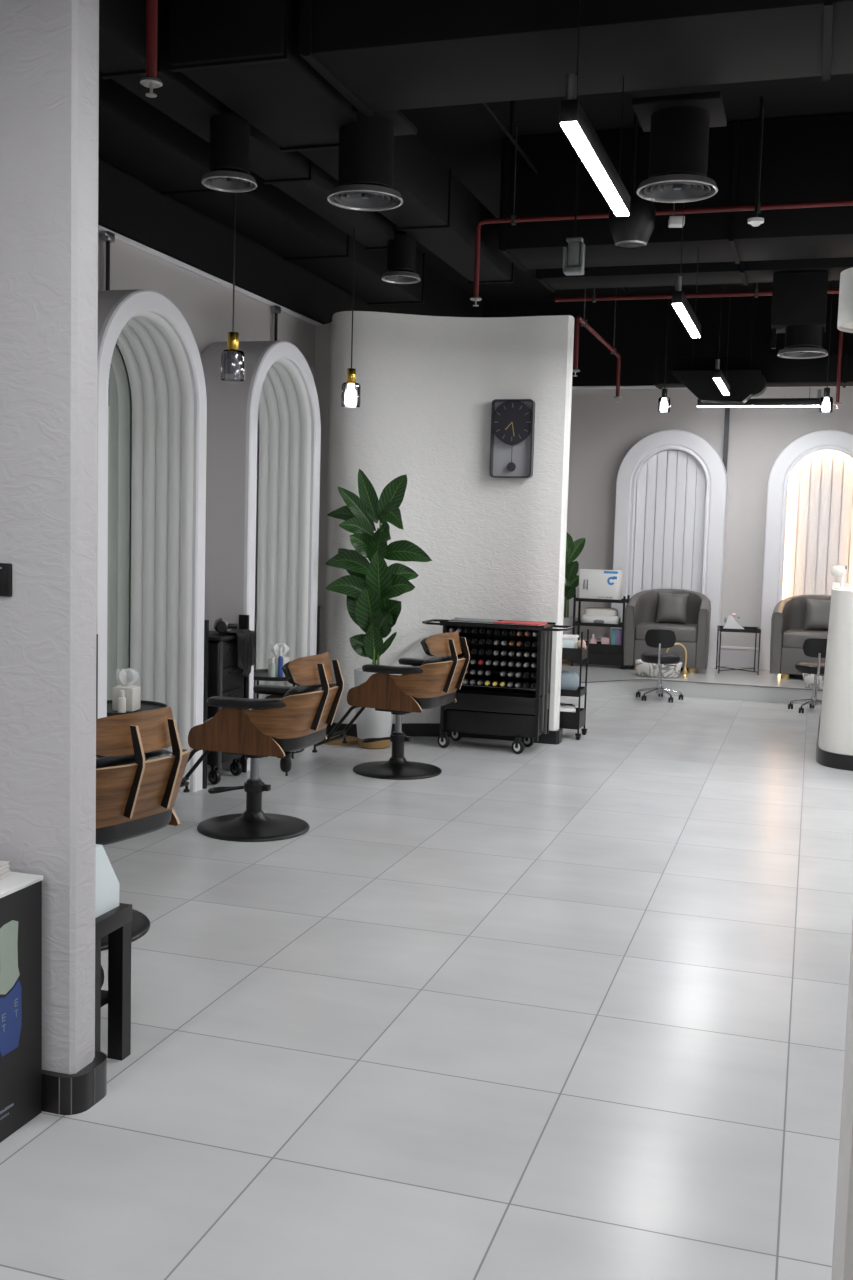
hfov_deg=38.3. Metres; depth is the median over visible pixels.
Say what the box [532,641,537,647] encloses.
bottle
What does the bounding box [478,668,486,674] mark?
bottle
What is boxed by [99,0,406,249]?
air duct
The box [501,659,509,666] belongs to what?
bottle
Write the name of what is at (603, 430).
wall
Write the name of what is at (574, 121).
linear light
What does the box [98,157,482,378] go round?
wall
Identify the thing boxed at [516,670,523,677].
bottle
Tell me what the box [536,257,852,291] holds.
ceiling beam
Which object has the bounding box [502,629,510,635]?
bottle
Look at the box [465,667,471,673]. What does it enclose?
bottle
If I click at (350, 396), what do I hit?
pendant light
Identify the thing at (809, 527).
arch
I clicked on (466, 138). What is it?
ceiling
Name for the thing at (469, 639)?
bottle
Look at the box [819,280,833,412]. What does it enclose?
pendant light
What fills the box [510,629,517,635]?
bottle
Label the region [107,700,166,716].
round side table
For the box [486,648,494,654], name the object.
bottle
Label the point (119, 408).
mirror
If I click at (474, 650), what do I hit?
bottle
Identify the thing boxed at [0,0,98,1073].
wall partition
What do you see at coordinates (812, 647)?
stool
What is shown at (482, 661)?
bottle
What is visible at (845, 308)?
light
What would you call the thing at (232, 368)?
pendant light
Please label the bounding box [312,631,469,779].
chair
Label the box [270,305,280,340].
rod
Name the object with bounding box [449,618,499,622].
folder
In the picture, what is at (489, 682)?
bottle
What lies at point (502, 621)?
folder
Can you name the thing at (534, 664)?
bottle
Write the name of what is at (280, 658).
spray bottle
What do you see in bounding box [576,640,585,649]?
crumpled cloth
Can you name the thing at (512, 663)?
bottle
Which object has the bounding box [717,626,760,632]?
tabletop
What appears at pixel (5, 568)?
light switch
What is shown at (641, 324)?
wall
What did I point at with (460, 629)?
bottle
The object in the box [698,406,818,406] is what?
diffuser
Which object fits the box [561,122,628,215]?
diffuser
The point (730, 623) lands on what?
pack
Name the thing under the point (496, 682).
bottle
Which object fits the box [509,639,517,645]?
bottle
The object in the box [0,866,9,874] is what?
booklet
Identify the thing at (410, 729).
baseboard
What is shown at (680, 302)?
linear light
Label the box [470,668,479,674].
bottle
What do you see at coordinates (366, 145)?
ceiling light
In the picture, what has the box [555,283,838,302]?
pipe
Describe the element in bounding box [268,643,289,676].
tissue box
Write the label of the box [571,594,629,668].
trolley
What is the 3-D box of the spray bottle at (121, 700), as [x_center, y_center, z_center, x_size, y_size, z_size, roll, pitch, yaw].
[-1.603,0.329,6.464,0.042,0.130,0.041,3,5,17]
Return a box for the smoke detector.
[748,97,763,225]
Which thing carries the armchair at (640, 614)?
on the platform at (595, 673)
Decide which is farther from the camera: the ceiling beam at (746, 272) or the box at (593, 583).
the box at (593, 583)
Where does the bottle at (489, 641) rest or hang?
in the cart
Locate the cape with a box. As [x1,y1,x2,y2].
[221,629,255,679]
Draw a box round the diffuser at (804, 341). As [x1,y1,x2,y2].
[777,324,827,358]
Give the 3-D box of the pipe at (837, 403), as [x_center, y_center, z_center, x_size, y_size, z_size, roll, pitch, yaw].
[3.916,-2.876,11.598,0.080,1.370,0.080,3,5,17]
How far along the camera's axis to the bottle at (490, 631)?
8.74 m
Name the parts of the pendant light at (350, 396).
lamp shade, bulb, cord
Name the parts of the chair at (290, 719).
pump lever, mounting plate, armrest, armrest, recline handle, post, post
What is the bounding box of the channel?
[723,407,729,472]
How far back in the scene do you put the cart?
8.81 m
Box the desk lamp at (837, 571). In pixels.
[831,565,848,588]
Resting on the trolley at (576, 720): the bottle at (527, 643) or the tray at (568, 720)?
the tray at (568, 720)
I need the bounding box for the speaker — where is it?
[609,96,655,248]
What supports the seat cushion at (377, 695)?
on the chair at (430, 683)
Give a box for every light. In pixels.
[220,192,244,380]
[327,106,416,210]
[341,228,360,406]
[560,0,630,215]
[632,91,726,202]
[658,286,669,412]
[672,90,700,337]
[697,389,820,406]
[713,284,730,394]
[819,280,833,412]
[837,267,852,332]
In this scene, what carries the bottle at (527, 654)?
in the cart
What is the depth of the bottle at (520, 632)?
8.68 m
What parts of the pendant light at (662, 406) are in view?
lamp shade, bulb, cord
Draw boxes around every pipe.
[140,0,162,97]
[470,108,852,306]
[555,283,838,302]
[573,288,620,402]
[833,330,842,408]
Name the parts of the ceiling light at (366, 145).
plate, collar plate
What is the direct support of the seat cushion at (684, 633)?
on the armchair at (640, 614)
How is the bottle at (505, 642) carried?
in the cart
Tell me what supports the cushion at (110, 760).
on the chair at (138, 781)
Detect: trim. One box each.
[98,225,322,325]
[572,386,852,388]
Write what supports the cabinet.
on the floor
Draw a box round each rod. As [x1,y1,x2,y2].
[101,231,114,405]
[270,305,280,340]
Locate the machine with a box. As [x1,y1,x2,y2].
[581,607,620,623]
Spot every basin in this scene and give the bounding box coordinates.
[635,659,681,677]
[802,673,823,688]
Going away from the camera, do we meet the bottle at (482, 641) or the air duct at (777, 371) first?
the bottle at (482, 641)
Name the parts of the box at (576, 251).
mounting rod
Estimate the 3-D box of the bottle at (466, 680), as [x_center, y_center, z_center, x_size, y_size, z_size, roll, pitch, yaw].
[0.293,0.296,8.869,0.044,0.043,0.150,3,5,17]
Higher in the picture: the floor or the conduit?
the conduit
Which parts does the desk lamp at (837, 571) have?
stem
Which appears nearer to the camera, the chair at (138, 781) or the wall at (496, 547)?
the chair at (138, 781)
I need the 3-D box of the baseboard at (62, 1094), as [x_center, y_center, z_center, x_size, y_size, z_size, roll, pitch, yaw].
[-2.045,1.127,3.649,2.442,0.102,0.179,3,5,17]
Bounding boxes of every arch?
[96,289,208,791]
[200,341,320,772]
[610,429,727,666]
[759,430,852,669]
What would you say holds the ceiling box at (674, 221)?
attached to the ceiling
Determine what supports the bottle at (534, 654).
in the cart
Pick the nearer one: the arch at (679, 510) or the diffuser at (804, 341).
the diffuser at (804, 341)
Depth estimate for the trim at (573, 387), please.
13.80 m
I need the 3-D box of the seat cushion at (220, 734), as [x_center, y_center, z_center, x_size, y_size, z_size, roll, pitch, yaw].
[-0.827,0.463,6.286,0.560,0.155,0.510,3,5,17]
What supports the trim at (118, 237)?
attached to the wall at (130, 207)
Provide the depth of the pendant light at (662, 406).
11.81 m
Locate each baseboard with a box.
[42,1050,106,1114]
[326,722,562,744]
[579,638,758,667]
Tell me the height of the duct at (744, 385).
1.319 m
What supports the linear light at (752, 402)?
hanging from the air duct at (777, 371)
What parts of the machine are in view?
control panel, machine lid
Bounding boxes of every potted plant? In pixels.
[325,469,431,748]
[562,533,585,662]
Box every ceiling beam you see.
[299,0,852,115]
[499,113,852,271]
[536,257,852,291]
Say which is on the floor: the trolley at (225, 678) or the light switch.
the trolley at (225, 678)
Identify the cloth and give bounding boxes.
[560,705,575,711]
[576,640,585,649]
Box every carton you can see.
[601,637,610,643]
[611,628,621,644]
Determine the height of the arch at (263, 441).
2.776 m
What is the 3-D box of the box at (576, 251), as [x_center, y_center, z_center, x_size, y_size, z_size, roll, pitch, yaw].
[0.922,-2.776,7.558,0.128,1.026,0.100,3,5,17]
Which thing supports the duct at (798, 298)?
hanging from the ceiling beam at (746, 272)
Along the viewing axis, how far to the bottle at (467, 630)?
8.79 m
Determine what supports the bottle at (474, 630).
in the cart
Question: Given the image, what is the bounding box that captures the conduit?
[482,101,627,291]
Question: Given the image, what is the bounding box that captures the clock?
[489,399,534,477]
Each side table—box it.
[95,903,131,1060]
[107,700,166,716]
[254,669,304,758]
[716,626,760,674]
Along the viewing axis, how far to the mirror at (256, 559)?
8.80 m
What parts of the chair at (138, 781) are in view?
post, post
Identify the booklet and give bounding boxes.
[0,861,9,870]
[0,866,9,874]
[0,870,9,879]
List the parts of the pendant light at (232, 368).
lamp shade, bulb, cord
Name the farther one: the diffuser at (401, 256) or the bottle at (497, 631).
the bottle at (497, 631)
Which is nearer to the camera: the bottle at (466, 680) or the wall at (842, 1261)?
the wall at (842, 1261)
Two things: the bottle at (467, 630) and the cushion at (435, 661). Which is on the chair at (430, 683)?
the cushion at (435, 661)
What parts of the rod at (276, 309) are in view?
rod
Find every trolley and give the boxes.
[207,631,248,784]
[559,629,588,739]
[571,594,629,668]
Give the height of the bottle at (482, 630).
0.043 m
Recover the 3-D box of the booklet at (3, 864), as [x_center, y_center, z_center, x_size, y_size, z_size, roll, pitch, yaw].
[-1.146,0.581,3.113,0.120,0.011,0.140,2,5,8]
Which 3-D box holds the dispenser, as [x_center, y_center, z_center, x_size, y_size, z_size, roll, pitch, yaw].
[-1.026,0.672,3.488,0.242,0.190,0.178,3,5,17]
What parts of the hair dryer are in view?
dryer handle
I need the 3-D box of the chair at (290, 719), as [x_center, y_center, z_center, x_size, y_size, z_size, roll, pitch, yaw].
[-0.917,0.508,6.319,0.959,0.929,0.632,3,5,17]
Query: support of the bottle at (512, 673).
in the cart
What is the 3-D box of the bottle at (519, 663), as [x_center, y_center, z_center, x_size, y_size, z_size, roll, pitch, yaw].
[0.667,0.170,8.740,0.044,0.043,0.150,3,5,17]
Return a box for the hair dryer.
[214,618,237,632]
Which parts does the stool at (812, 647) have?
seat, backrest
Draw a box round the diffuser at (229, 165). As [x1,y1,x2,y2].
[201,112,256,191]
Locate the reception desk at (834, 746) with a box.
[816,582,852,770]
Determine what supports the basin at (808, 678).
on the platform at (595, 673)
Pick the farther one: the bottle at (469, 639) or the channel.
the channel
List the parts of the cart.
handle, corner post, drawer, corner post, rail, corner post, handle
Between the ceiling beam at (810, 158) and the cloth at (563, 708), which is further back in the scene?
the cloth at (563, 708)
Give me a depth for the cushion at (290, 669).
5.99 m
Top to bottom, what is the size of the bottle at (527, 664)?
0.043 m
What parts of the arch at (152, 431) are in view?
casing, panel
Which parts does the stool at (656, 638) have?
backrest, seat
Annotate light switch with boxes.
[0,563,11,596]
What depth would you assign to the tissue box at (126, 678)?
6.57 m
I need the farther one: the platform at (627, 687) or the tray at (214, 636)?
the platform at (627, 687)
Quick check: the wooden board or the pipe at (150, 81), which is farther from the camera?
the wooden board
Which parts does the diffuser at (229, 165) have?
plate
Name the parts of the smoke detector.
mounting rod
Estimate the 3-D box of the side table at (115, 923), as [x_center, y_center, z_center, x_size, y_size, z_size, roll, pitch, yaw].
[-1.207,0.981,3.581,0.664,0.450,0.210,3,5,17]
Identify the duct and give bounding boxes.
[98,71,425,304]
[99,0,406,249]
[169,0,356,151]
[299,135,513,283]
[652,354,852,388]
[670,283,766,403]
[771,271,827,348]
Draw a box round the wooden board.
[322,735,357,744]
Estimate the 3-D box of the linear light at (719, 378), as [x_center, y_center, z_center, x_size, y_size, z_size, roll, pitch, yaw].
[2.632,-2.883,10.816,0.060,1.299,1.200,3,5,17]
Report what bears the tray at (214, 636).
on the trolley at (225, 678)
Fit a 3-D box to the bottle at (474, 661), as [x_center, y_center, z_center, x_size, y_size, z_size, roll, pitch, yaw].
[0.350,0.153,8.839,0.044,0.043,0.150,3,5,17]
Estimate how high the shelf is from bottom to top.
0.020 m
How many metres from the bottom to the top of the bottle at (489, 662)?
0.043 m
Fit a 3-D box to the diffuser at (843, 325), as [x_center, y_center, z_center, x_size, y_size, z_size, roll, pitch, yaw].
[2.636,-1.831,7.089,0.480,0.008,0.480,3,5,17]
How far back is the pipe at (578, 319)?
10.68 m
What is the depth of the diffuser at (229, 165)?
5.69 m
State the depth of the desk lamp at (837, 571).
8.76 m
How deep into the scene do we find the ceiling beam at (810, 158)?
7.94 m
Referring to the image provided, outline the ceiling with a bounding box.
[168,0,852,302]
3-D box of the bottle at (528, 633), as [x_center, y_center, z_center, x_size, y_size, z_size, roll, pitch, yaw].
[0.727,-0.046,8.704,0.044,0.043,0.150,3,5,17]
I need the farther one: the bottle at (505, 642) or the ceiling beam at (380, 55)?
the bottle at (505, 642)
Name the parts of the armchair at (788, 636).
leg, panel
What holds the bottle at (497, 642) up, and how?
in the cart
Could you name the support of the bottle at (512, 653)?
in the cart
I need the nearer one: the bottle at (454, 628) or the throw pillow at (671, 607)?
the bottle at (454, 628)
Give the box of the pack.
[723,613,743,628]
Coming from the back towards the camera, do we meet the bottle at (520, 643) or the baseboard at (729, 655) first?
the baseboard at (729, 655)
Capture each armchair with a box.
[623,589,710,672]
[770,595,830,678]
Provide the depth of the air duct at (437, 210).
7.68 m
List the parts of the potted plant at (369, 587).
stem, pot, pot, stem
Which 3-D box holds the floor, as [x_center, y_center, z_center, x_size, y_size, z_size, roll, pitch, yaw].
[1.753,1.115,6.130,8.600,0.100,16.000,3,5,17]
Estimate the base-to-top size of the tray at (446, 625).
0.033 m
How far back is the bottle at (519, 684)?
8.71 m
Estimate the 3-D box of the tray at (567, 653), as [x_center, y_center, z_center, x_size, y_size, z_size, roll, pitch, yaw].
[1.018,0.090,9.501,0.416,0.090,0.266,3,5,17]
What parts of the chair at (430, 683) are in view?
pump lever, armrest, mounting plate, armrest, post, post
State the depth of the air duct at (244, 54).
5.03 m
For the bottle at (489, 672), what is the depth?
8.77 m
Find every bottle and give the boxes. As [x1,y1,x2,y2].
[118,690,125,712]
[269,657,274,676]
[278,647,282,676]
[449,626,457,631]
[457,627,464,632]
[463,677,471,683]
[464,627,472,633]
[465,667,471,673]
[466,637,472,643]
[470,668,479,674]
[470,678,478,684]
[471,637,479,643]
[471,647,479,653]
[471,658,479,664]
[472,627,479,633]
[478,658,486,664]
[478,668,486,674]
[478,678,485,684]
[479,628,487,633]
[479,638,487,644]
[479,648,486,654]
[485,669,493,675]
[485,679,493,685]
[486,638,494,644]
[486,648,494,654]
[486,658,494,665]
[487,628,495,634]
[493,659,501,665]
[493,679,500,685]
[494,629,502,634]
[494,639,502,645]
[494,649,502,655]
[500,680,508,686]
[501,649,509,655]
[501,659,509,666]
[501,669,508,676]
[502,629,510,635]
[502,639,509,645]
[508,660,516,666]
[508,670,516,676]
[508,680,516,686]
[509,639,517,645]
[509,650,517,656]
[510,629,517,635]
[515,681,523,687]
[516,650,524,656]
[516,660,524,666]
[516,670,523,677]
[517,630,525,635]
[517,640,524,646]
[523,671,531,677]
[523,681,531,687]
[524,640,532,646]
[524,650,532,657]
[524,661,531,667]
[525,630,532,636]
[531,661,536,667]
[531,671,536,678]
[531,682,535,688]
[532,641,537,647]
[532,651,536,657]
[589,634,596,643]
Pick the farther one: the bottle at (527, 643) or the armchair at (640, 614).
the armchair at (640, 614)
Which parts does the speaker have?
mounting rod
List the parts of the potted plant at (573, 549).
stem, stem, pot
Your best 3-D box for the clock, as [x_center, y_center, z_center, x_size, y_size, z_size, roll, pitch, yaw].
[0.632,-1.482,9.046,0.314,0.570,0.065,3,5,17]
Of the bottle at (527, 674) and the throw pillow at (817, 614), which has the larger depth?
the throw pillow at (817, 614)
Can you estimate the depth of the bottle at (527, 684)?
8.69 m
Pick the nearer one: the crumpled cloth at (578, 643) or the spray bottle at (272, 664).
the spray bottle at (272, 664)
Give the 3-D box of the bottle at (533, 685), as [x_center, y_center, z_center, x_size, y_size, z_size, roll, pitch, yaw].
[0.769,0.323,8.720,0.044,0.043,0.150,3,5,17]
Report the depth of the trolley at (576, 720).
9.37 m
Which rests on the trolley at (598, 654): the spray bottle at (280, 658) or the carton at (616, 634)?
the carton at (616, 634)
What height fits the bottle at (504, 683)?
0.043 m
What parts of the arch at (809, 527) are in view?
shiplap panel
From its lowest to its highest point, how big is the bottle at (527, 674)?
0.043 m
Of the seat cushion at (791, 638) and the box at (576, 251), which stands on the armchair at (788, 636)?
the seat cushion at (791, 638)
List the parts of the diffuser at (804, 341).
plate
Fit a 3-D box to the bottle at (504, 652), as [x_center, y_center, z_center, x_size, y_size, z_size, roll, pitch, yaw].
[0.564,0.091,8.767,0.044,0.043,0.150,3,5,17]
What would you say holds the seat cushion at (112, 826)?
on the chair at (138, 781)
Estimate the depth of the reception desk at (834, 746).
8.47 m
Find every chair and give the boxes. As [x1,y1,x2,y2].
[96,707,190,950]
[180,652,343,841]
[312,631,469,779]
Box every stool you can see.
[636,629,683,702]
[788,638,826,712]
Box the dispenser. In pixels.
[95,844,118,917]
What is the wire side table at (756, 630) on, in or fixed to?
on the platform at (595, 673)
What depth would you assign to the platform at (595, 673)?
12.51 m
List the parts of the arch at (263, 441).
casing, panel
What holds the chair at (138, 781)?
on the floor
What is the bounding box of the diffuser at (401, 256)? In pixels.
[381,234,420,283]
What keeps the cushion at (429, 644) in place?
on the chair at (430, 683)
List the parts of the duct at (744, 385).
hanger rod, hanger rod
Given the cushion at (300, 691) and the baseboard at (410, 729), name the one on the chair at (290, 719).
the cushion at (300, 691)
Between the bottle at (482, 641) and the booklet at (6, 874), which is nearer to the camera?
the booklet at (6, 874)
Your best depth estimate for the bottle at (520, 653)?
8.69 m
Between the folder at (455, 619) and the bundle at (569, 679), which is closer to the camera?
the folder at (455, 619)
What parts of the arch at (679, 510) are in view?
shiplap panel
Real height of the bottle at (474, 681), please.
0.043 m
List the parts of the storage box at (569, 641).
lid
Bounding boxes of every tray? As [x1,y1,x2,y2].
[209,631,236,641]
[440,618,555,630]
[559,708,584,729]
[560,686,585,696]
[562,646,587,659]
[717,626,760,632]
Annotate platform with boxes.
[560,680,822,705]
[561,662,822,690]
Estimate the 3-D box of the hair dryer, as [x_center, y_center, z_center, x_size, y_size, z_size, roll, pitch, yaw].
[-1.224,-0.084,7.503,0.149,0.088,0.185,1,5,-11]
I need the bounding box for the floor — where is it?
[0,695,852,1279]
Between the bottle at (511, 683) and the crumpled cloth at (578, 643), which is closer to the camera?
the bottle at (511, 683)
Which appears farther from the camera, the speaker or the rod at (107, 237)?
the speaker
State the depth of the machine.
13.14 m
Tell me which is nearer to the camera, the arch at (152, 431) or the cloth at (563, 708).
the arch at (152, 431)
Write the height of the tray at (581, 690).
0.050 m
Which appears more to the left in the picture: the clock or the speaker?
the clock
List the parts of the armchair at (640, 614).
panel, leg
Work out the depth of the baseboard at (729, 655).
13.64 m
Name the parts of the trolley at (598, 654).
post, post, shelf, panel, shelf, shelf, post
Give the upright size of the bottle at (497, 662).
0.043 m
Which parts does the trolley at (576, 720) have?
post, post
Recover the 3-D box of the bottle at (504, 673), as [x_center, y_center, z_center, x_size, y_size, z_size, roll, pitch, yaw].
[0.560,0.238,8.780,0.044,0.043,0.150,3,5,17]
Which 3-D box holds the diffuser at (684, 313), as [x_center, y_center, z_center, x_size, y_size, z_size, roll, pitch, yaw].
[1.627,-1.985,7.660,0.052,0.008,1.192,3,5,17]
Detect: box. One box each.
[112,668,140,711]
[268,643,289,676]
[562,102,584,275]
[562,634,578,647]
[578,569,622,599]
[668,203,684,227]
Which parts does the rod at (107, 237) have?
rod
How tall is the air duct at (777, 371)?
0.272 m
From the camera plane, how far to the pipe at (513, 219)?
7.85 m
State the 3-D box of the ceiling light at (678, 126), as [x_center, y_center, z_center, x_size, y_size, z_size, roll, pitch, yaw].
[1.129,-2.190,5.498,0.378,0.362,0.378,3,5,17]
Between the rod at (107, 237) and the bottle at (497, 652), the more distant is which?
the bottle at (497, 652)
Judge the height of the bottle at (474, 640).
0.043 m
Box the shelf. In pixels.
[101,990,107,1006]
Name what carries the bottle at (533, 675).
in the cart
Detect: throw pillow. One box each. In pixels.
[655,592,688,623]
[803,598,830,629]
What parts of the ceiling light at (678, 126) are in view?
plate, collar plate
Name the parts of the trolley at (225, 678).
drawer, drawer, drawer, drawer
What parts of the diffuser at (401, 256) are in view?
plate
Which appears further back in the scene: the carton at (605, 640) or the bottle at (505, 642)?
the carton at (605, 640)
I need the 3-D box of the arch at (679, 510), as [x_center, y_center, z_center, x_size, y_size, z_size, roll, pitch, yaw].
[2.700,-1.029,13.687,1.200,2.590,0.240,3,5,17]
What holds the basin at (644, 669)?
on the platform at (595, 673)
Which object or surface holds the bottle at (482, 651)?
in the cart
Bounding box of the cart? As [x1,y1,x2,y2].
[422,618,573,753]
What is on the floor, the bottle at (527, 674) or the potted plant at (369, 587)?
the potted plant at (369, 587)
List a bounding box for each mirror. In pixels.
[107,345,130,699]
[253,428,257,698]
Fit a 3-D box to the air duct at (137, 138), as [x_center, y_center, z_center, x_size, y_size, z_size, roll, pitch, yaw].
[-1.316,-2.820,7.160,0.504,0.412,7.100,3,5,17]
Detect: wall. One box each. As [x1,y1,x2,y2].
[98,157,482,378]
[314,311,574,730]
[482,294,852,385]
[563,387,852,647]
[831,922,852,1279]
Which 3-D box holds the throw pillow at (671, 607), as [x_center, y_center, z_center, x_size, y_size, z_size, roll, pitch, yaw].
[2.649,-0.344,13.242,0.340,0.327,0.169,3,5,16]
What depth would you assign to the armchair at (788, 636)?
12.51 m
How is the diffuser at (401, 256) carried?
attached to the air duct at (122, 23)
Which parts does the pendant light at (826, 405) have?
lamp shade, bulb, cord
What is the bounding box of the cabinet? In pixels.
[0,871,42,1142]
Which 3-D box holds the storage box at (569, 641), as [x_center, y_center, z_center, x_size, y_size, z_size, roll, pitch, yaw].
[1.054,0.048,9.476,0.212,0.172,0.172,3,5,17]
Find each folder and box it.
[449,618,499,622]
[493,620,547,625]
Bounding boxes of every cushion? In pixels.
[96,749,171,768]
[96,808,171,844]
[203,717,325,751]
[282,660,297,684]
[283,684,329,697]
[360,682,455,708]
[420,637,437,656]
[421,656,451,665]
[635,622,697,642]
[782,629,827,648]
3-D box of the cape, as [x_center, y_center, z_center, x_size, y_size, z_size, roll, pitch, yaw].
[-1.152,0.089,7.550,0.127,0.306,0.301,3,5,17]
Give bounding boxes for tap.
[666,643,687,677]
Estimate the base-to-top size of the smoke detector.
0.750 m
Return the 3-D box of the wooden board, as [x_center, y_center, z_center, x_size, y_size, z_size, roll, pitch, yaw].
[-0.657,0.732,8.989,0.340,0.030,0.260,3,5,17]
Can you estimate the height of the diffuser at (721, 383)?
0.008 m
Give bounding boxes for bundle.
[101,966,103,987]
[561,670,578,689]
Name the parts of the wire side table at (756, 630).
leg, leg, leg, leg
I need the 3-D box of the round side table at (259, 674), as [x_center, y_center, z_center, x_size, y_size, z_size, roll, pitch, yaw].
[-1.036,0.505,8.408,0.490,0.561,0.490,3,5,17]
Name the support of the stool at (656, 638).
on the floor

